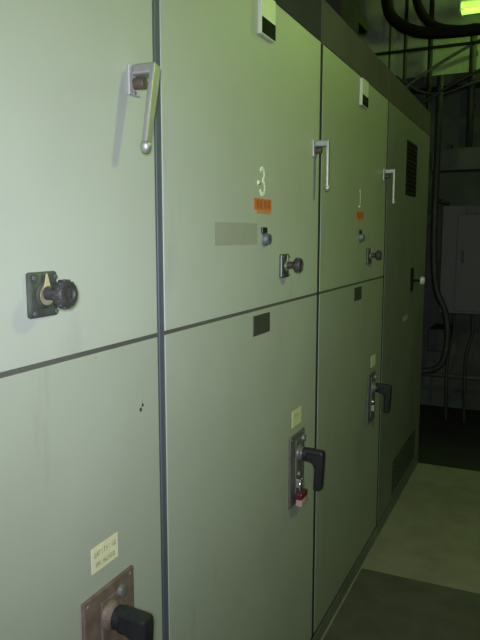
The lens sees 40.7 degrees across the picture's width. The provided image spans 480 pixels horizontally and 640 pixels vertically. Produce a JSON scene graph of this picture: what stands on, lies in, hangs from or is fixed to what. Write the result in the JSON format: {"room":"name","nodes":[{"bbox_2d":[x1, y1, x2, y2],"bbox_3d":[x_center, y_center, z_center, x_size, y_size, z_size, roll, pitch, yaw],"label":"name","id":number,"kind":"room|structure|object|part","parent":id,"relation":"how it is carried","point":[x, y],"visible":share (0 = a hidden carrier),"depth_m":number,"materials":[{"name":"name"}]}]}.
{"room":"electrical room","nodes":[
{"label":"electrical room","id":0,"kind":"room"},
{"bbox_2d":[321,404,479,639],"bbox_3d":[0.692,1.471,1.704,3.550,0.100,9.300,3,8,25],"label":"floor","id":1,"kind":"structure","parent":0,"point":[431,534],"depth_m":3.81,"materials":[{"name":"concrete"}]},
{"bbox_2d":[0,0,163,639],"bbox_3d":[-0.734,0.274,1.082,0.953,2.435,1.067,3,8,25],"label":"tall cabinet","id":2,"kind":"object","parent":1,"relation":"on","point":[81,520],"visible":1,"depth_m":1.13,"materials":[{"name":"metal"}]},
{"bbox_2d":[26,271,77,318],"bbox_3d":[-0.294,-0.040,1.028,0.062,0.073,0.064,3,8,25],"label":"switch","id":3,"kind":"object","parent":2,"relation":"attached to","point":[45,294],"depth_m":1.02,"materials":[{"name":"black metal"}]},
{"bbox_3d":[-0.395,-0.338,0.847,0.003,0.860,1.039,3,8,25],"label":"door","id":4,"kind":"part","parent":2,"relation":"part of","materials":[{"name":"paint"}]},
{"bbox_3d":[-0.395,0.757,0.991,0.003,1.330,1.039,3,8,25],"label":"door","id":5,"kind":"part","parent":2,"relation":"part of","materials":[{"name":"paint"}]},
{"bbox_3d":[-0.259,0.447,1.240,0.002,0.049,0.081,3,8,25],"label":"label plate","id":6,"kind":"part","parent":2,"relation":"part of","materials":[{"name":"beige plastic"}]},
{"bbox_2d":[81,565,153,639],"bbox_3d":[-0.211,0.634,1.247,0.103,0.247,0.160,3,8,25],"label":"switch","id":7,"kind":"object","parent":2,"relation":"attached to","point":[109,611],"depth_m":1.22,"materials":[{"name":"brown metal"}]},
{"bbox_3d":[-0.193,-0.456,1.232,0.029,0.056,0.038,3,8,25],"label":"door handle","id":8,"kind":"part","parent":2,"relation":"part of","materials":[{"name":"metal"}]},
{"bbox_3d":[-0.182,-0.398,1.217,0.055,0.169,0.060,3,8,25],"label":"lever","id":9,"kind":"part","parent":2,"relation":"part of","materials":[{"name":"silver metal"}]},
{"bbox_2d":[153,0,330,639],"bbox_3d":[-0.282,0.148,2.043,0.953,2.435,1.067,3,8,25],"label":"tall cabinet","id":10,"kind":"object","parent":1,"relation":"on","point":[238,144],"visible":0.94,"depth_m":1.73,"materials":[{"name":"paint"},{"name":"grey steel"},{"name":"dark steel"}]},
{"bbox_3d":[0.057,-0.464,1.808,0.003,0.860,1.039,3,8,25],"label":"door","id":11,"kind":"part","parent":10,"relation":"part of","materials":[{"name":"paint"}]},
{"bbox_3d":[0.057,0.631,1.952,0.003,1.330,1.039,3,8,25],"label":"door","id":12,"kind":"part","parent":10,"relation":"part of","materials":[{"name":"paint"}]},
{"bbox_2d":[279,254,303,277],"bbox_3d":[0.161,-0.167,1.996,0.062,0.073,0.064,3,8,25],"label":"switch","id":13,"kind":"object","parent":10,"relation":"attached to","point":[284,263],"depth_m":1.98,"materials":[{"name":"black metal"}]},
{"bbox_3d":[0.193,0.330,2.203,0.002,0.056,0.089,3,8,25],"label":"label plate","id":14,"kind":"part","parent":10,"relation":"part of","materials":[{"name":"yellow plastic"}]},
{"bbox_3d":[0.054,-0.967,1.739,0.002,0.146,1.058,3,8,25],"label":"panel","id":15,"kind":"part","parent":10,"relation":"part of","materials":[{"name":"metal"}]},
{"bbox_2d":[295,478,307,506],"bbox_3d":[0.208,0.579,2.192,0.026,0.092,0.064,3,8,25],"label":"padlock","id":16,"kind":"object","parent":10,"relation":"hanging from","point":[301,497],"visible":1,"depth_m":2.17,"materials":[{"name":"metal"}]},
{"bbox_2d":[288,427,325,508],"bbox_3d":[0.238,0.509,2.202,0.103,0.247,0.140,3,8,25],"label":"door handle","id":17,"kind":"object","parent":10,"relation":"attached to","point":[297,453],"depth_m":2.18,"materials":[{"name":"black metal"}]},
{"bbox_3d":[0.266,-0.585,2.207,0.029,0.056,0.038,3,8,25],"label":"door handle","id":18,"kind":"part","parent":10,"relation":"part of","materials":[{"name":"metal"}]},
{"bbox_3d":[0.283,-0.525,2.207,0.055,0.172,0.025,3,8,25],"label":"lever","id":19,"kind":"part","parent":10,"relation":"part of","materials":[{"name":"silver metal"}]},
{"bbox_2d":[312,0,395,639],"bbox_3d":[0.170,0.021,3.005,0.953,2.435,1.067,3,8,25],"label":"tall cabinet","id":20,"kind":"object","parent":1,"relation":"on","point":[354,83],"visible":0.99,"depth_m":2.73,"materials":[{"name":"metal"}]},
{"bbox_3d":[0.508,0.504,2.914,0.003,1.330,1.039,3,8,25],"label":"door","id":21,"kind":"part","parent":20,"relation":"part of","materials":[{"name":"paint"}]},
{"bbox_3d":[0.508,-0.591,2.770,0.003,0.860,1.039,3,8,25],"label":"door","id":22,"kind":"part","parent":20,"relation":"part of","materials":[{"name":"paint"}]},
{"bbox_3d":[0.506,-1.093,2.701,0.002,0.146,1.058,3,8,25],"label":"panel","id":23,"kind":"part","parent":20,"relation":"part of","materials":[{"name":"metal"}]},
{"bbox_3d":[0.657,0.200,3.190,0.002,0.056,0.088,3,8,25],"label":"label plate","id":24,"kind":"part","parent":20,"relation":"part of","materials":[{"name":"yellow plastic"}]},
{"bbox_2d":[366,248,381,263],"bbox_3d":[0.616,-0.294,2.965,0.062,0.073,0.064,3,8,25],"label":"switch","id":25,"kind":"object","parent":20,"relation":"attached to","point":[369,255],"depth_m":2.95,"materials":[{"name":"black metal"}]},
{"bbox_2d":[366,370,391,425],"bbox_3d":[0.686,0.384,3.156,0.103,0.247,0.140,3,8,25],"label":"door handle","id":26,"kind":"object","parent":20,"relation":"attached to","point":[372,387],"depth_m":3.13,"materials":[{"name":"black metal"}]},
{"bbox_3d":[0.720,-0.711,3.174,0.029,0.056,0.038,3,8,25],"label":"door handle","id":27,"kind":"part","parent":20,"relation":"part of","materials":[{"name":"metal"}]},
{"bbox_3d":[0.737,-0.652,3.173,0.055,0.172,0.025,3,8,25],"label":"lever","id":28,"kind":"part","parent":20,"relation":"part of","materials":[{"name":"silver metal"}]},
{"bbox_2d":[323,568,479,639],"bbox_3d":[0.323,1.592,0.374,1.892,0.006,5.370,3,8,25],"label":"floor mat","id":29,"kind":"object","parent":1,"relation":"on","point":[378,605],"visible":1,"depth_m":2.81,"materials":[{"name":"rubber"}]},
{"bbox_2d":[376,70,430,538],"bbox_3d":[0.653,-0.119,4.075,0.918,2.435,1.292,3,8,25],"label":"tall cabinet","id":30,"kind":"object","parent":1,"relation":"on","point":[408,130],"visible":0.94,"depth_m":3.78,"materials":[{"name":"metal"}]},
{"bbox_2d":[325,0,367,34],"bbox_3d":[0.556,-2.187,4.069,0.380,1.664,0.700,3,8,25],"label":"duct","id":31,"kind":"object","parent":30,"relation":"on","point":[348,10],"visible":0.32,"depth_m":3.92,"materials":[{"name":"metal"}]},
{"bbox_2d":[391,429,414,493],"bbox_3d":[1.047,0.884,4.114,0.010,0.195,0.730,3,8,25],"label":"vent","id":32,"kind":"object","parent":30,"relation":"attached to","point":[403,458],"depth_m":4.05,"materials":[{"name":"green metal"}]},
{"bbox_3d":[1.006,-1.233,3.763,0.002,0.146,1.283,3,8,25],"label":"panel","id":33,"kind":"part","parent":30,"relation":"part of","materials":[{"name":"metal"}]},
{"bbox_3d":[1.148,-0.247,4.068,0.028,0.052,0.052,3,8,25],"label":"knob","id":34,"kind":"part","parent":30,"relation":"part of","materials":[{"name":"plastic"}]},
{"bbox_2d":[426,0,434,112],"bbox_3d":[1.658,-1.184,5.786,0.042,4.100,0.042,3,8,25],"label":"conduit","id":35,"kind":"object","parent":1,"relation":"on","point":[432,2],"visible":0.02,"depth_m":5.63,"materials":[{"name":"grey metal"}]},
{"bbox_2d":[358,0,479,409],"bbox_3d":[2.677,-1.167,5.654,3.750,4.100,0.100,3,8,25],"label":"wall","id":36,"kind":"structure","parent":0,"point":[457,188],"depth_m":5.99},
{"bbox_2d":[421,76,450,373],"bbox_3d":[1.679,-0.797,5.655,0.481,2.439,0.829,3,8,25],"label":"hose","id":37,"kind":"object","parent":36,"relation":"attached to","point":[440,79],"visible":0.91,"depth_m":5.26,"materials":[{"name":"black rubber"}]},
{"bbox_2d":[428,320,452,351],"bbox_3d":[1.842,0.157,5.943,0.160,0.260,0.400,3,8,25],"label":"junction box","id":38,"kind":"object","parent":36,"relation":"attached to","point":[436,332],"visible":0.67,"depth_m":5.78,"materials":[{"name":"grey metal"}]},
{"bbox_2d":[406,72,479,93],"bbox_3d":[2.541,-2.064,5.422,3.100,0.100,0.220,3,8,25],"label":"cable tray","id":39,"kind":"object","parent":36,"relation":"attached to","point":[420,84],"visible":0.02,"depth_m":5.68,"materials":[{"name":"black metal"}]},
{"bbox_2d":[396,75,479,95],"bbox_3d":[2.001,-1.968,5.319,1.431,0.201,0.149,2,8,15],"label":"cable","id":40,"kind":"object","parent":39,"relation":"hanging from","point":[399,78],"visible":0.77,"depth_m":5.40,"materials":[{"name":"black rubber"}]},
{"bbox_2d":[420,68,479,104],"bbox_3d":[2.094,-1.849,5.008,1.990,0.702,0.334,1,8,4],"label":"cable","id":41,"kind":"object","parent":39,"relation":"attached to","point":[477,70],"visible":0.66,"depth_m":4.99,"materials":[{"name":"black rubber"}]},
{"bbox_2d":[421,372,479,380],"bbox_3d":[2.557,0.508,5.614,3.550,0.049,0.469,3,8,25],"label":"pipe","id":42,"kind":"object","parent":36,"relation":"attached to","point":[435,374],"visible":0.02,"depth_m":5.68,"materials":[{"name":"grey metal"}]},
{"bbox_2d":[432,144,479,172],"bbox_3d":[2.677,-1.409,5.467,2.020,0.230,0.180,3,8,25],"label":"wireway","id":43,"kind":"object","parent":36,"relation":"attached to","point":[452,159],"visible":0.85,"depth_m":5.72,"materials":[{"name":"grey metal"}]},
{"bbox_2d":[439,205,479,314],"bbox_3d":[2.206,-0.517,5.527,0.865,0.895,0.680,3,8,25],"label":"electrical cabinet","id":44,"kind":"object","parent":36,"relation":"attached to","point":[460,246],"visible":0.99,"depth_m":5.36,"materials":[{"name":"grey metal"}]},
{"bbox_2d":[444,313,455,422],"bbox_3d":[1.810,0.412,5.595,0.083,0.977,0.046,-4,8,-27],"label":"cable","id":45,"kind":"object","parent":44,"relation":"hanging from","point":[453,314],"visible":0.91,"depth_m":5.58,"materials":[{"name":"black rubber"}]},
{"bbox_3d":[1.834,-0.519,5.336,0.020,0.100,0.020,3,8,25],"label":"handle","id":46,"kind":"part","parent":44,"relation":"part of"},
{"bbox_3d":[2.119,-0.455,5.232,0.710,0.800,0.018,3,8,25],"label":"door","id":47,"kind":"part","parent":44,"relation":"part of","materials":[{"name":"grey metal"}]},
{"bbox_2d":[462,314,473,425],"bbox_3d":[1.946,0.420,5.532,0.083,0.977,0.046,-4,8,-27],"label":"cable","id":48,"kind":"object","parent":44,"relation":"hanging from","point":[472,315],"visible":0.98,"depth_m":5.52,"materials":[{"name":"black rubber"}]},
{"bbox_2d":[466,206,479,213],"bbox_3d":[2.158,-0.878,5.149,0.675,0.060,0.045,3,8,25],"label":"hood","id":49,"kind":"object","parent":44,"relation":"attached to","point":[469,209],"depth_m":5.25,"materials":[{"name":"grey metal"}]},
{"bbox_2d":[465,22,477,146],"bbox_3d":[2.028,-2.016,5.631,0.058,1.010,0.288,3,8,25],"label":"conduit","id":50,"kind":"object","parent":36,"relation":"attached to","point":[473,54],"visible":0.89,"depth_m":5.52,"materials":[{"name":"grey metal"}]},
{"bbox_3d":[0.692,-2.694,1.157,3.550,0.100,9.300,3,8,25],"label":"ceiling","id":51,"kind":"structure","parent":0,"visible":0},
{"bbox_2d":[388,0,393,70],"bbox_3d":[1.345,-2.393,5.774,0.033,1.700,0.033,3,8,25],"label":"conduit","id":52,"kind":"object","parent":51,"relation":"attached to","point":[390,26],"visible":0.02,"depth_m":5.75,"materials":[{"name":"grey metal"}]},
{"bbox_2d":[403,0,408,85],"bbox_3d":[1.463,-2.336,5.726,0.031,1.800,0.031,3,8,25],"label":"conduit","id":53,"kind":"object","parent":51,"relation":"attached to","point":[406,1],"visible":0.48,"depth_m":5.70,"materials":[{"name":"grey metal"}]},
{"bbox_2d":[381,0,479,38],"bbox_3d":[2.524,-2.613,4.590,3.095,0.956,0.089,3,8,25],"label":"cable sleeve","id":54,"kind":"object","parent":51,"relation":"attached to","point":[405,27],"visible":1,"depth_m":5.10,"materials":[{"name":"black rubber"}]},
{"bbox_2d":[406,39,479,87],"bbox_3d":[1.845,-1.977,4.907,1.731,0.720,0.077,3,8,21],"label":"cable","id":55,"kind":"object","parent":54,"relation":"attached to","point":[467,46],"visible":0.58,"depth_m":5.01,"materials":[{"name":"black rubber"}]},
{"bbox_2d":[412,0,455,26],"bbox_3d":[2.708,-2.673,4.741,2.896,0.877,0.072,3,8,25],"label":"cable sleeve","id":56,"kind":"object","parent":51,"relation":"hanging from","point":[419,8],"visible":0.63,"depth_m":5.30,"materials":[{"name":"black rubber"}]},
{"bbox_2d":[459,0,479,18],"bbox_3d":[2.535,-2.836,5.079,1.510,0.640,0.220,3,8,25],"label":"fluorescent light","id":57,"kind":"object","parent":51,"relation":"hanging from","point":[465,6],"visible":1,"depth_m":5.36,"materials":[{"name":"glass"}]},
{"bbox_3d":[-0.962,-0.712,2.194,0.100,4.100,9.300,3,8,25],"label":"wall","id":58,"kind":"structure","parent":0,"visible":0},
{"bbox_2d":[375,40,479,55],"bbox_3d":[2.234,-2.031,4.581,3.550,0.029,0.024,3,8,25],"label":"rod","id":59,"kind":"object","parent":58,"relation":"attached to","point":[470,42],"visible":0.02,"depth_m":4.94,"materials":[{"name":"black metal"}]}
]}

